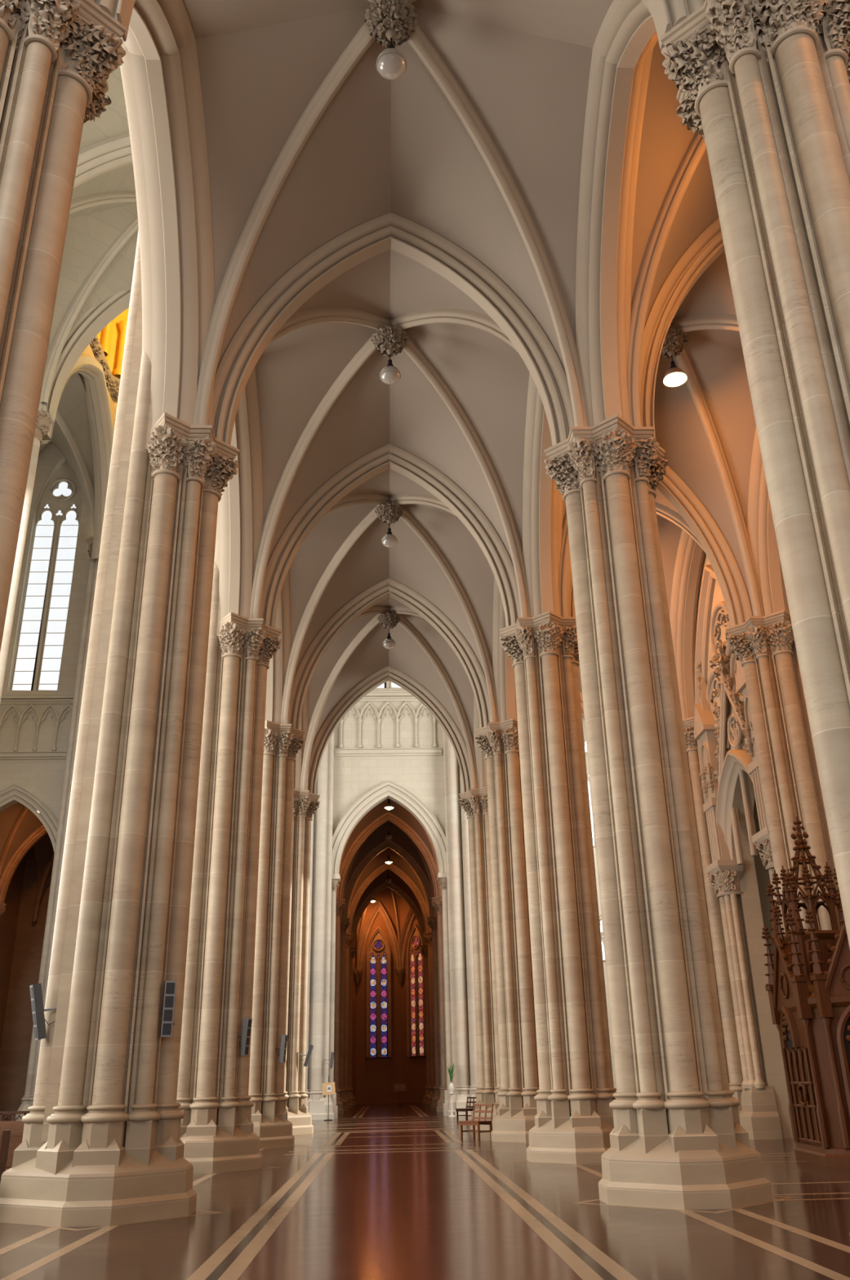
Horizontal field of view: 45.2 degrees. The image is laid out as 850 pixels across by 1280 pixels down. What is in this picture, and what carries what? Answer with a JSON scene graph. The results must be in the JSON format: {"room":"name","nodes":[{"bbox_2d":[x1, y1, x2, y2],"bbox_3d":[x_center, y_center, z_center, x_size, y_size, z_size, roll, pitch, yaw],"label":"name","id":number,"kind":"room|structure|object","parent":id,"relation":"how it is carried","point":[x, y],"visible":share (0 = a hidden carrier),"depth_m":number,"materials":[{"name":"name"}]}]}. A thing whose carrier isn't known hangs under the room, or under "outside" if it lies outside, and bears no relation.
{"room":"church","nodes":[
{"label":"church","id":0,"kind":"room"},
{"bbox_2d":[0,846,50,1118],"bbox_3d":[-22.358,17.786,60.773,9.600,19.600,15.500,0,-23,-2],"label":"wall","id":1,"kind":"structure","parent":0,"point":[21,939],"depth_m":66.39,"materials":[{"name":"stone"}]},
{"bbox_2d":[80,344,115,431],"bbox_3d":[-18.502,-11.213,55.305,0.600,9.100,11.973,0,-23,-2],"label":"wall","id":2,"kind":"structure","parent":0,"point":[87,352],"depth_m":59.61,"materials":[{"name":"yellow paint"}]},
{"bbox_2d":[0,441,616,1092],"bbox_3d":[-8.766,4.177,58.240,41.000,42.000,0.900,0,-23,-2],"label":"wall","id":3,"kind":"structure","parent":0,"point":[421,775],"depth_m":57.09,"materials":[{"name":"beige stone"}]},
{"bbox_2d":[0,784,57,853],"bbox_3d":[-22.158,10.283,54.679,6.880,5.112,0.860,0,-23,-2],"label":"arch","id":4,"kind":"object","parent":3,"relation":"attached to","point":[9,799],"visible":0.63,"depth_m":55.05,"materials":[{"name":"stone"}]},
{"bbox_2d":[0,693,74,759],"bbox_3d":[-22.073,4.788,56.877,6.000,3.806,0.310,0,-23,-2],"label":"triforium","id":5,"kind":"object","parent":3,"relation":"attached to","point":[50,699],"visible":0.83,"depth_m":57.19,"materials":[{"name":"stone"}]},
{"bbox_2d":[8,457,81,690],"bbox_3d":[-22.392,-4.313,61.270,3.180,15.799,0.480,0,-23,-2],"label":"leaded window","id":6,"kind":"structure","parent":3,"relation":"in","point":[38,649],"depth_m":60.86,"materials":[{"name":"glass"}]},
{"bbox_2d":[88,307,128,418],"bbox_3d":[-15.320,-20.630,63.420,14.213,15.700,5.793,18,-30,-38],"label":"lantern squinch","id":7,"kind":"object","parent":3,"relation":"attached to","point":[107,347],"visible":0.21,"depth_m":61.25,"materials":[{"name":"yellow paint"}]},
{"bbox_2d":[333,690,441,756],"bbox_3d":[-2.082,4.686,57.660,6.000,3.806,0.310,0,-23,-2],"label":"triforium","id":8,"kind":"object","parent":3,"relation":"attached to","point":[386,696],"visible":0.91,"depth_m":57.52,"materials":[{"name":"stone"}]},
{"bbox_2d":[332,780,446,874],"bbox_3d":[-1.968,10.179,55.470,6.880,5.112,0.860,0,-23,-2],"label":"arch","id":9,"kind":"object","parent":3,"relation":"attached to","point":[362,808],"visible":0.96,"depth_m":55.46,"materials":[{"name":"stone"}]},
{"bbox_2d":[582,717,595,846],"bbox_3d":[9.217,7.421,56.924,2.180,8.209,0.288,0,-23,-2],"label":"leaded window","id":10,"kind":"structure","parent":3,"relation":"in","point":[583,721],"depth_m":56.70,"materials":[{"name":"glass"}]},
{"bbox_2d":[351,887,426,1104],"bbox_3d":[-3.392,28.026,84.994,12.589,19.300,10.000,0,-23,-2],"label":"wall","id":11,"kind":"structure","parent":0,"point":[374,1080],"depth_m":86.04,"materials":[{"name":"stone"}]},
{"bbox_2d":[353,907,366,984],"bbox_3d":[-4.779,24.705,87.495,2.911,8.640,5.358,0,-23,-2],"label":"rib","id":12,"kind":"object","parent":11,"relation":"attached to","point":[357,972],"visible":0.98,"depth_m":88.64,"materials":[{"name":"stone"}]},
{"bbox_2d":[365,927,391,1057],"bbox_3d":[-3.990,30.130,87.796,2.200,10.678,0.384,1,-24,-5],"label":"window","id":13,"kind":"structure","parent":11,"relation":"in","point":[378,953],"depth_m":87.56,"materials":[{"name":"glass"}]},
{"bbox_2d":[357,901,400,969],"bbox_3d":[-4.043,25.846,89.615,3.755,5.802,0.520,1,-24,-5],"label":"arch","id":14,"kind":"object","parent":11,"relation":"attached to","point":[379,908],"visible":1,"depth_m":89.60,"materials":[{"name":"stone"}]},
{"bbox_2d":[390,888,404,982],"bbox_3d":[-2.622,24.737,87.680,1.936,8.640,5.527,0,-23,-2],"label":"rib","id":15,"kind":"object","parent":11,"relation":"attached to","point":[400,972],"visible":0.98,"depth_m":89.05,"materials":[{"name":"stone"}]},
{"bbox_2d":[397,908,415,968],"bbox_3d":[-0.553,25.188,87.986,0.520,5.571,5.195,18,-30,-38],"label":"arch","id":16,"kind":"object","parent":11,"relation":"attached to","point":[408,922],"visible":0.39,"depth_m":89.09,"materials":[{"name":"stone"}]},
{"bbox_2d":[405,924,426,1056],"bbox_3d":[-0.711,29.503,86.491,0.384,10.657,2.380,18,-30,-38],"label":"window","id":17,"kind":"structure","parent":11,"relation":"in","point":[415,960],"depth_m":86.33,"materials":[{"name":"glass"}]},
{"bbox_2d":[0,1102,849,1279],"bbox_3d":[-10.551,20.268,42.078,46.000,0.301,106.000,0,-23,-2],"label":"floor","id":18,"kind":"structure","parent":0,"point":[393,1191],"depth_m":11.54,"materials":[{"name":"red stone"}]},
{"bbox_2d":[0,902,6,917],"bbox_3d":[-25.936,21.158,58.572,2.052,11.808,2.068,-18,-29,34],"label":"pier","id":19,"kind":"object","parent":18,"relation":"on","point":[2,908],"visible":1,"depth_m":60.73,"materials":[{"name":"stone"}]},
{"bbox_2d":[0,799,46,879],"bbox_3d":[-22.314,11.328,58.779,6.865,6.244,7.163,0,-23,-2],"label":"vault","id":20,"kind":"object","parent":19,"relation":"on","point":[18,822],"visible":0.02,"depth_m":61.10,"materials":[{"name":"stone"}]},
{"bbox_2d":[0,822,50,903],"bbox_3d":[-22.436,13.215,62.155,6.760,5.472,0.660,0,-23,-2],"label":"arch","id":21,"kind":"object","parent":19,"relation":"on","point":[31,840],"visible":0.43,"depth_m":61.85,"materials":[{"name":"stone"}]},
{"bbox_2d":[31,830,55,922],"bbox_3d":[-22.576,14.413,65.884,6.871,6.244,7.257,0,-23,-2],"label":"vault","id":22,"kind":"object","parent":19,"relation":"on","point":[43,848],"visible":0.04,"depth_m":68.08,"materials":[{"name":"stone"}]},
{"bbox_2d":[0,1130,10,1182],"bbox_3d":[-7.502,7.322,13.997,3.260,1.000,0.620,0,-23,-2],"label":"pew","id":23,"kind":"object","parent":18,"relation":"on","point":[4,1142],"visible":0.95,"depth_m":14.33,"materials":[{"name":"brown wood"}]},
{"bbox_2d":[0,1131,22,1170],"bbox_3d":[-7.538,7.740,14.959,3.260,1.000,0.620,0,-23,-2],"label":"pew","id":24,"kind":"object","parent":18,"relation":"on","point":[12,1139],"visible":0.02,"depth_m":15.35,"materials":[{"name":"brown wood"}]},
{"bbox_2d":[0,402,53,702],"bbox_3d":[-18.391,3.112,40.323,3.740,30.100,3.740,0,-23,-2],"label":"pier","id":25,"kind":"object","parent":18,"relation":"on","point":[42,424],"visible":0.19,"depth_m":43.46,"materials":[{"name":"stone"}]},
{"bbox_2d":[39,373,94,535],"bbox_3d":[-23.002,-11.353,55.200,8.323,9.455,15.073,0,-23,-2],"label":"vault","id":26,"kind":"object","parent":25,"relation":"on","point":[71,433],"visible":0.2,"depth_m":59.95,"materials":[{"name":"stone"}]},
{"bbox_2d":[40,355,113,562],"bbox_3d":[-18.501,-11.170,55.287,1.280,9.006,12.773,0,-23,-2],"label":"arch","id":27,"kind":"object","parent":25,"relation":"on","point":[91,371],"visible":0.59,"depth_m":58.52,"materials":[{"name":"stone"}]},
{"bbox_2d":[41,288,131,424],"bbox_3d":[-11.926,-14.700,48.296,13.228,10.055,2.340,0,-23,-2],"label":"arch","id":28,"kind":"object","parent":25,"relation":"on","point":[90,324],"visible":0.23,"depth_m":47.57,"materials":[{"name":"stone"}]},
{"bbox_2d":[14,536,98,1120],"bbox_3d":[-18.471,8.551,54.001,2.010,31.000,1.933,0,-23,-2],"label":"column","id":29,"kind":"object","parent":18,"relation":"on","point":[27,1101],"visible":0.19,"depth_m":53.23,"materials":[{"name":"stone"}]},
{"bbox_2d":[0,0,126,650],"bbox_3d":[-4.439,-9.264,11.977,2.239,29.700,2.248,-21,-30,38],"label":"pier","id":30,"kind":"object","parent":18,"relation":"on","point":[57,57],"visible":1,"depth_m":9.50,"materials":[{"name":"stone"}]},
{"bbox_2d":[120,0,214,426],"bbox_3d":[-4.284,-7.481,15.485,1.280,5.597,8.067,0,-23,-2],"label":"arch","id":31,"kind":"object","parent":30,"relation":"on","point":[160,75],"visible":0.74,"depth_m":17.46,"materials":[{"name":"stone"}]},
{"bbox_2d":[106,0,679,426],"bbox_3d":[-0.505,-7.797,15.761,7.078,6.242,7.337,0,-23,-2],"label":"vault","id":32,"kind":"object","parent":30,"relation":"on","point":[477,144],"visible":0.91,"depth_m":17.91,"materials":[{"name":"paint"}]},
{"bbox_2d":[375,37,407,79],"bbox_3d":[-0.543,-9.536,16.515,0.498,1.030,0.498,0,-23,-2],"label":"pendant lamp","id":33,"kind":"object","parent":32,"relation":"hanging from","point":[391,63],"visible":0.99,"depth_m":16.26,"materials":[{"name":"white glass"}]},
{"bbox_2d":[0,228,239,1226],"bbox_3d":[-4.555,-6.141,19.176,2.239,29.700,2.248,-21,-30,38],"label":"pier","id":34,"kind":"object","parent":18,"relation":"on","point":[101,1144],"visible":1,"depth_m":14.69,"materials":[{"name":"stone"}]},
{"bbox_2d":[29,982,56,1039],"bbox_3d":[-5.167,5.084,13.983,0.545,0.726,0.220,6,-24,-16],"label":"speaker","id":35,"kind":"object","parent":34,"relation":"attached to","point":[36,995],"visible":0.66,"depth_m":13.90},
{"bbox_2d":[159,980,176,1036],"bbox_3d":[-3.498,5.051,13.991,0.210,0.727,0.356,7,-25,-19],"label":"speaker","id":36,"kind":"object","parent":34,"relation":"attached to","point":[169,989],"visible":1,"depth_m":13.86},
{"bbox_2d":[213,367,263,619],"bbox_3d":[-4.550,-4.358,22.678,1.280,5.597,8.067,0,-23,-2],"label":"arch","id":37,"kind":"object","parent":34,"relation":"on","point":[240,515],"visible":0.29,"depth_m":24.88,"materials":[{"name":"stone"}]},
{"bbox_2d":[249,248,530,618],"bbox_3d":[-0.770,-4.673,22.955,7.078,6.242,7.337,0,-23,-2],"label":"vault","id":38,"kind":"object","parent":34,"relation":"on","point":[457,404],"visible":0.84,"depth_m":24.91,"materials":[{"name":"paint"}]},
{"bbox_2d":[379,354,400,384],"bbox_3d":[-0.809,-6.413,23.709,0.498,1.030,0.498,0,-23,-2],"label":"pendant lamp","id":39,"kind":"object","parent":38,"relation":"hanging from","point":[388,375],"visible":1,"depth_m":23.44,"materials":[{"name":"white glass"}]},
{"bbox_2d":[176,560,281,1173],"bbox_3d":[-4.821,-3.018,26.370,2.239,29.700,2.248,-21,-30,38],"label":"pier","id":40,"kind":"object","parent":18,"relation":"on","point":[217,1135],"visible":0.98,"depth_m":22.03,"materials":[{"name":"stone"}]},
{"bbox_2d":[79,65,128,150],"bbox_3d":[-11.521,-19.121,37.391,11.628,9.080,7.078,0,-23,-2],"label":"vault","id":41,"kind":"object","parent":40,"relation":"on","point":[113,122],"visible":0.02,"depth_m":41.04,"materials":[{"name":"stone"}]},
{"bbox_2d":[237,1017,252,1055],"bbox_3d":[-3.750,8.230,21.188,0.337,0.727,0.240,-12,-26,23],"label":"speaker","id":42,"kind":"object","parent":40,"relation":"attached to","point":[246,1025],"visible":0.98,"depth_m":21.08},
{"bbox_2d":[265,572,290,724],"bbox_3d":[-4.816,-1.234,29.872,1.280,5.597,8.067,0,-23,-2],"label":"arch","id":43,"kind":"object","parent":40,"relation":"on","point":[276,673],"visible":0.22,"depth_m":32.12,"materials":[{"name":"stone"}]},
{"bbox_2d":[248,720,305,1149],"bbox_3d":[-5.087,0.106,33.563,2.239,29.700,2.248,-21,-30,38],"label":"pier","id":44,"kind":"object","parent":18,"relation":"on","point":[282,742],"visible":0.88,"depth_m":29.36,"materials":[{"name":"stone"}]},
{"bbox_2d":[39,163,138,406],"bbox_3d":[-11.787,-15.997,44.584,11.628,9.080,7.078,0,-23,-2],"label":"vault","id":45,"kind":"object","parent":44,"relation":"on","point":[99,252],"visible":0.24,"depth_m":46.54,"materials":[{"name":"stone"}]},
{"bbox_2d":[73,133,133,188],"bbox_3d":[-11.643,-17.063,40.773,11.628,7.999,1.280,0,-23,-2],"label":"arch","id":46,"kind":"object","parent":44,"relation":"on","point":[96,159],"visible":0.16,"depth_m":41.50,"materials":[{"name":"stone"}]},
{"bbox_2d":[293,688,308,790],"bbox_3d":[-5.082,1.889,37.066,1.280,5.597,8.067,0,-23,-2],"label":"arch","id":47,"kind":"object","parent":44,"relation":"on","point":[304,724],"visible":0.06,"depth_m":39.43,"materials":[{"name":"stone"}]},
{"bbox_2d":[300,596,478,790],"bbox_3d":[-1.302,1.574,37.342,7.078,6.242,7.337,0,-23,-2],"label":"vault","id":48,"kind":"object","parent":44,"relation":"on","point":[420,652],"visible":0.77,"depth_m":39.72,"materials":[{"name":"paint"}]},
{"bbox_2d":[284,789,319,1134],"bbox_3d":[-5.353,3.229,40.757,2.239,29.700,2.248,-21,-30,38],"label":"pier","id":49,"kind":"object","parent":18,"relation":"on","point":[305,802],"visible":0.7,"depth_m":36.70,"materials":[{"name":"stone"}]},
{"bbox_2d":[304,730,334,1119],"bbox_3d":[-5.762,4.648,56.963,2.010,40.000,1.570,0,-23,-2],"label":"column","id":50,"kind":"object","parent":18,"relation":"on","point":[317,1018],"visible":0.44,"depth_m":51.88,"materials":[{"name":"stone"}]},
{"bbox_2d":[328,874,340,1118],"bbox_3d":[-4.734,17.890,51.971,0.700,11.693,0.950,0,-23,-2],"label":"shaft","id":51,"kind":"object","parent":18,"relation":"on","point":[335,878],"visible":0.64,"depth_m":51.92,"materials":[{"name":"stone"}]},
{"bbox_2d":[333,897,346,1114],"bbox_3d":[-5.760,21.112,59.498,2.052,11.808,2.068,-18,-29,34],"label":"pier","id":52,"kind":"object","parent":18,"relation":"on","point":[340,904],"visible":0.23,"depth_m":59.39,"materials":[{"name":"stone"}]},
{"bbox_2d":[340,821,436,916],"bbox_3d":[-2.392,14.377,66.831,6.891,6.243,7.302,0,-23,-2],"label":"vault","id":53,"kind":"object","parent":52,"relation":"on","point":[378,836],"visible":0.38,"depth_m":69.78,"materials":[{"name":"stone"}]},
{"bbox_2d":[337,811,439,898],"bbox_3d":[-2.251,13.170,63.081,6.778,5.472,0.660,0,-23,-2],"label":"arch","id":54,"kind":"object","parent":52,"relation":"on","point":[388,816],"visible":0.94,"depth_m":63.04,"materials":[{"name":"stone"}]},
{"bbox_2d":[336,798,441,897],"bbox_3d":[-2.126,11.254,59.638,6.891,6.243,7.302,0,-23,-2],"label":"vault","id":55,"kind":"object","parent":52,"relation":"on","point":[398,811],"visible":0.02,"depth_m":62.81,"materials":[{"name":"stone"}]},
{"bbox_2d":[337,916,350,1111],"bbox_3d":[-6.026,24.236,66.691,2.052,11.808,2.068,-18,-29,34],"label":"pier","id":56,"kind":"object","parent":18,"relation":"on","point":[344,924],"visible":0.3,"depth_m":66.47,"materials":[{"name":"stone"}]},
{"bbox_2d":[345,847,431,933],"bbox_3d":[-2.657,17.501,74.025,6.891,6.243,7.302,0,-23,-2],"label":"vault","id":57,"kind":"object","parent":56,"relation":"on","point":[397,860],"visible":0.2,"depth_m":77.09,"materials":[{"name":"stone"}]},
{"bbox_2d":[342,840,434,917],"bbox_3d":[-2.517,16.293,70.275,6.778,5.472,0.660,0,-23,-2],"label":"arch","id":58,"kind":"object","parent":56,"relation":"on","point":[395,847],"visible":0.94,"depth_m":70.26,"materials":[{"name":"stone"}]},
{"bbox_2d":[343,933,353,1107],"bbox_3d":[-6.291,27.360,73.885,2.052,11.808,2.068,-18,-29,34],"label":"pier","id":59,"kind":"object","parent":18,"relation":"on","point":[348,937],"visible":0.33,"depth_m":73.68,"materials":[{"name":"stone"}]},
{"bbox_2d":[346,862,430,933],"bbox_3d":[-2.782,19.417,77.468,6.778,5.472,0.660,0,-23,-2],"label":"arch","id":60,"kind":"object","parent":59,"relation":"on","point":[391,867],"visible":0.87,"depth_m":77.44,"materials":[{"name":"stone"}]},
{"bbox_2d":[351,869,426,944],"bbox_3d":[-2.923,20.624,81.218,6.891,6.243,7.303,0,-23,-2],"label":"vault","id":61,"kind":"object","parent":59,"relation":"on","point":[381,878],"visible":0.13,"depth_m":84.37,"materials":[{"name":"stone"}]},
{"bbox_2d":[347,946,356,1106],"bbox_3d":[-6.564,30.488,81.089,2.206,11.808,2.196,0,-23,-2],"label":"pier","id":62,"kind":"object","parent":18,"relation":"on","point":[352,949],"visible":0.19,"depth_m":80.94,"materials":[{"name":"stone"}]},
{"bbox_2d":[350,881,426,946],"bbox_3d":[-3.048,22.540,84.662,6.778,5.471,0.660,0,-23,-2],"label":"arch","id":63,"kind":"object","parent":62,"relation":"on","point":[384,886],"visible":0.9,"depth_m":84.64,"materials":[{"name":"stone"}]},
{"bbox_2d":[420,944,430,1104],"bbox_3d":[0.808,30.450,81.378,2.206,11.808,2.196,0,-23,-2],"label":"pier","id":64,"kind":"object","parent":18,"relation":"on","point":[424,949],"visible":0.25,"depth_m":81.14,"materials":[{"name":"stone"}]},
{"bbox_2d":[422,931,435,1106],"bbox_3d":[1.081,27.322,74.174,2.052,11.808,2.068,-18,-29,34],"label":"pier","id":65,"kind":"object","parent":18,"relation":"on","point":[428,935],"visible":0.23,"depth_m":73.92,"materials":[{"name":"stone"}]},
{"bbox_2d":[426,915,440,1108],"bbox_3d":[1.347,24.198,66.980,2.052,11.808,2.068,-18,-29,34],"label":"pier","id":66,"kind":"object","parent":18,"relation":"on","point":[432,921],"visible":0.34,"depth_m":66.71,"materials":[{"name":"stone"}]},
{"bbox_2d":[431,895,447,1111],"bbox_3d":[1.613,21.074,59.786,2.052,11.808,2.068,-18,-29,34],"label":"pier","id":67,"kind":"object","parent":18,"relation":"on","point":[437,901],"visible":0.3,"depth_m":59.49,"materials":[{"name":"stone"}]},
{"bbox_2d":[437,872,452,1115],"bbox_3d":[1.142,17.860,52.201,0.700,11.693,0.950,0,-23,-2],"label":"shaft","id":68,"kind":"object","parent":18,"relation":"on","point":[442,877],"visible":0.81,"depth_m":52.08,"materials":[{"name":"stone"}]},
{"bbox_2d":[442,728,477,1116],"bbox_3d":[1.726,4.546,57.109,2.090,40.000,1.890,0,-23,-2],"label":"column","id":69,"kind":"object","parent":18,"relation":"on","point":[463,1026],"visible":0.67,"depth_m":52.11,"materials":[{"name":"stone"}]},
{"bbox_2d":[458,1103,493,1137],"bbox_3d":[1.520,14.211,30.217,0.662,0.892,0.850,17,-30,-37],"label":"chair","id":70,"kind":"object","parent":18,"relation":"on","point":[471,1122],"visible":0.98,"depth_m":30.22,"materials":[{"name":"brown wood"}]},
{"bbox_2d":[458,786,500,1129],"bbox_3d":[2.536,11.393,37.495,2.052,11.808,2.068,-18,-29,34],"label":"pier","id":71,"kind":"object","parent":18,"relation":"on","point":[474,802],"visible":0.53,"depth_m":37.00,"materials":[{"name":"stone"}]},
{"bbox_2d":[307,665,471,794],"bbox_3d":[-1.427,3.494,40.784,6.978,5.461,0.660,0,-23,-2],"label":"arch","id":72,"kind":"object","parent":71,"relation":"on","point":[388,673],"visible":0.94,"depth_m":40.76,"materials":[{"name":"stone"}]},
{"bbox_2d":[473,693,487,788],"bbox_3d":[2.492,1.894,37.343,1.000,5.501,7.627,0,-23,-2],"label":"arch","id":73,"kind":"object","parent":71,"relation":"on","point":[479,755],"visible":0.07,"depth_m":39.56,"materials":[{"name":"stone"}]},
{"bbox_2d":[474,718,539,1142],"bbox_3d":[2.802,8.270,30.302,2.052,11.808,2.068,-18,-29,34],"label":"pier","id":74,"kind":"object","parent":18,"relation":"on","point":[517,1110],"visible":0.72,"depth_m":29.58,"materials":[{"name":"stone"}]},
{"bbox_2d":[280,468,498,724],"bbox_3d":[-1.036,-1.550,30.149,7.078,6.242,7.337,0,-23,-2],"label":"vault","id":75,"kind":"object","parent":74,"relation":"on","point":[434,555],"visible":0.86,"depth_m":32.39,"materials":[{"name":"paint"}]},
{"bbox_2d":[381,523,397,547],"bbox_3d":[-1.075,-3.289,30.902,0.498,1.030,0.498,0,-23,-2],"label":"pendant lamp","id":76,"kind":"object","parent":75,"relation":"hanging from","point":[389,540],"visible":1,"depth_m":30.63,"materials":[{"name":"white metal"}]},
{"bbox_2d":[289,577,490,729],"bbox_3d":[-1.161,0.370,33.590,6.978,5.461,0.660,0,-23,-2],"label":"arch","id":77,"kind":"object","parent":74,"relation":"on","point":[388,587],"visible":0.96,"depth_m":33.58,"materials":[{"name":"stone"}]},
{"bbox_2d":[654,487,703,613],"bbox_3d":[5.591,-1.591,30.411,5.324,6.256,7.337,0,-23,-2],"label":"vault","id":78,"kind":"object","parent":74,"relation":"on","point":[670,522],"visible":0.02,"depth_m":31.59,"materials":[{"name":"paint"}]},
{"bbox_2d":[499,610,616,1164],"bbox_3d":[3.068,5.146,23.108,2.052,11.808,2.068,-18,-29,34],"label":"pier","id":79,"kind":"object","parent":18,"relation":"on","point":[574,1122],"visible":0.96,"depth_m":22.32,"materials":[{"name":"stone"}]},
{"bbox_2d":[262,444,520,627],"bbox_3d":[-0.895,-2.753,26.397,6.978,5.461,0.660,0,-23,-2],"label":"arch","id":80,"kind":"object","parent":79,"relation":"on","point":[388,456],"visible":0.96,"depth_m":26.39,"materials":[{"name":"stone"}]},
{"bbox_2d":[492,575,517,722],"bbox_3d":[2.757,-1.230,30.150,1.000,5.501,7.627,0,-23,-2],"label":"arch","id":81,"kind":"object","parent":79,"relation":"on","point":[503,669],"visible":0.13,"depth_m":32.28,"materials":[{"name":"stone"}]},
{"bbox_2d":[522,373,562,617],"bbox_3d":[3.023,-4.353,22.956,1.000,5.501,7.627,0,-23,-2],"label":"arch","id":82,"kind":"object","parent":79,"relation":"on","point":[542,503],"visible":0.42,"depth_m":25.06,"materials":[{"name":"stone"}]},
{"bbox_2d":[567,462,752,626],"bbox_3d":[5.731,-2.860,26.688,5.088,5.619,0.660,0,-23,-2],"label":"arch","id":83,"kind":"object","parent":79,"relation":"on","point":[723,563],"visible":0.38,"depth_m":26.34,"materials":[{"name":"stone"}]},
{"bbox_2d":[543,413,773,1209],"bbox_3d":[3.334,2.023,15.914,2.052,11.808,2.068,-18,-29,34],"label":"pier","id":84,"kind":"object","parent":18,"relation":"on","point":[678,1140],"visible":1,"depth_m":14.90,"materials":[{"name":"stone"}]},
{"bbox_2d":[212,212,574,445],"bbox_3d":[-0.630,-5.877,19.203,6.978,5.461,0.660,0,-23,-2],"label":"arch","id":85,"kind":"object","parent":84,"relation":"on","point":[369,239],"visible":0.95,"depth_m":19.20,"materials":[{"name":"stone"}]},
{"bbox_2d":[558,252,764,617],"bbox_3d":[5.857,-4.714,23.218,5.324,6.256,7.337,0,-23,-2],"label":"vault","id":86,"kind":"object","parent":84,"relation":"on","point":[705,424],"visible":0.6,"depth_m":25.35,"materials":[{"name":"paint"}]},
{"bbox_2d":[662,355,687,386],"bbox_3d":[5.819,-6.442,23.966,0.550,1.040,0.550,0,-23,-2],"label":"pendant lamp","id":87,"kind":"object","parent":86,"relation":"hanging from","point":[674,376],"visible":1,"depth_m":23.71,"materials":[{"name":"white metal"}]},
{"bbox_2d":[639,217,725,439],"bbox_3d":[5.997,-5.984,19.494,5.088,5.619,0.660,0,-23,-2],"label":"arch","id":88,"kind":"object","parent":84,"relation":"on","point":[708,246],"visible":0.42,"depth_m":19.38,"materials":[{"name":"stone"}]},
{"bbox_2d":[682,716,742,1115],"bbox_3d":[8.486,8.240,30.524,2.052,11.808,2.068,-18,-29,34],"label":"wall pier","id":89,"kind":"object","parent":18,"relation":"on","point":[734,1068],"visible":0.2,"depth_m":29.62,"materials":[{"name":"stone"}]},
{"bbox_2d":[693,644,784,1139],"bbox_3d":[8.716,5.915,27.266,1.067,13.473,5.273,0,-23,-2],"label":"archway","id":90,"kind":"object","parent":18,"relation":"on","point":[759,1117],"visible":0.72,"depth_m":28.34,"materials":[{"name":"stone"}]},
{"bbox_2d":[660,0,849,946],"bbox_3d":[3.749,-1.102,8.727,2.052,11.808,2.068,-18,-29,34],"label":"pier","id":91,"kind":"object","parent":18,"relation":"on","point":[765,83],"visible":1,"depth_m":9.21,"materials":[{"name":"stone"}]},
{"bbox_2d":[91,0,703,50],"bbox_3d":[-0.364,-9.001,12.009,6.978,5.461,0.660,0,-23,-2],"label":"arch","id":92,"kind":"object","parent":91,"relation":"on","point":[666,14],"visible":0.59,"depth_m":10.94,"materials":[{"name":"stone"}]},
{"bbox_2d":[575,0,657,426],"bbox_3d":[3.289,-7.477,15.762,1.000,5.501,7.627,0,-23,-2],"label":"arch","id":93,"kind":"object","parent":91,"relation":"on","point":[626,39],"visible":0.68,"depth_m":17.66,"materials":[{"name":"stone"}]},
{"bbox_2d":[626,39,719,426],"bbox_3d":[6.123,-7.838,16.024,5.324,6.256,7.337,0,-23,-2],"label":"vault","id":94,"kind":"object","parent":91,"relation":"on","point":[675,200],"visible":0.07,"depth_m":18.21,"materials":[{"name":"paint"}]},
{"bbox_2d":[761,816,849,1168],"bbox_3d":[7.913,6.579,20.049,2.097,6.550,3.933,0,-23,-2],"label":"confessional","id":95,"kind":"object","parent":18,"relation":"on","point":[807,987],"visible":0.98,"depth_m":19.29,"materials":[{"name":"brown wood"}]},
{"bbox_2d":[844,1017,849,1069],"bbox_3d":[7.901,7.694,18.057,0.720,2.280,0.030,-15,-27,29],"label":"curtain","id":96,"kind":"object","parent":95,"relation":"hanging from","point":[846,1020],"depth_m":18.40,"materials":[{"name":"fabric"}]},
{"bbox_3d":[9.010,1.998,16.148,2.206,11.808,2.196,0,-23,-2],"label":"wall pier","id":97,"kind":"object","parent":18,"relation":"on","visible":0},
{"bbox_2d":[746,426,789,615],"bbox_3d":[8.707,-4.382,23.179,1.000,5.501,7.627,0,-23,-2],"label":"rib","id":98,"kind":"object","parent":97,"relation":"on","point":[761,529],"visible":0.27,"depth_m":25.32,"materials":[{"name":"stone"}]},
{"bbox_2d":[753,798,773,963],"bbox_3d":[11.693,7.372,26.411,4.500,10.000,9.500,0,-23,-2],"label":"wall","id":99,"kind":"structure","parent":0,"point":[762,873],"depth_m":29.65,"materials":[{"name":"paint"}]},
{"bbox_2d":[696,554,838,1138],"bbox_3d":[9.402,-0.246,20.035,0.500,19.000,47.900,0,-23,-2],"label":"wall","id":100,"kind":"structure","parent":0,"point":[768,1041],"depth_m":27.76,"materials":[{"name":"beige stone"}]},
{"bbox_2d":[694,564,757,864],"bbox_3d":[8.690,1.885,29.017,0.360,9.093,5.995,0,-23,-2],"label":"tracery","id":101,"kind":"object","parent":100,"relation":"attached to","point":[708,578],"visible":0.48,"depth_m":30.36,"materials":[{"name":"stone"}]},
{"bbox_2d":[725,609,840,935],"bbox_3d":[8.751,5.117,23.331,2.052,11.808,2.068,-18,-29,34],"label":"wall pier","id":102,"kind":"object","parent":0,"point":[762,645],"visible":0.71,"depth_m":23.98,"materials":[{"name":"stone"}]},
{"bbox_2d":[669,528,705,719],"bbox_3d":[8.441,-1.259,30.372,1.000,5.501,7.627,0,-23,-2],"label":"rib","id":103,"kind":"object","parent":102,"relation":"on","point":[690,557],"visible":0.38,"depth_m":32.36,"materials":[{"name":"stone"}]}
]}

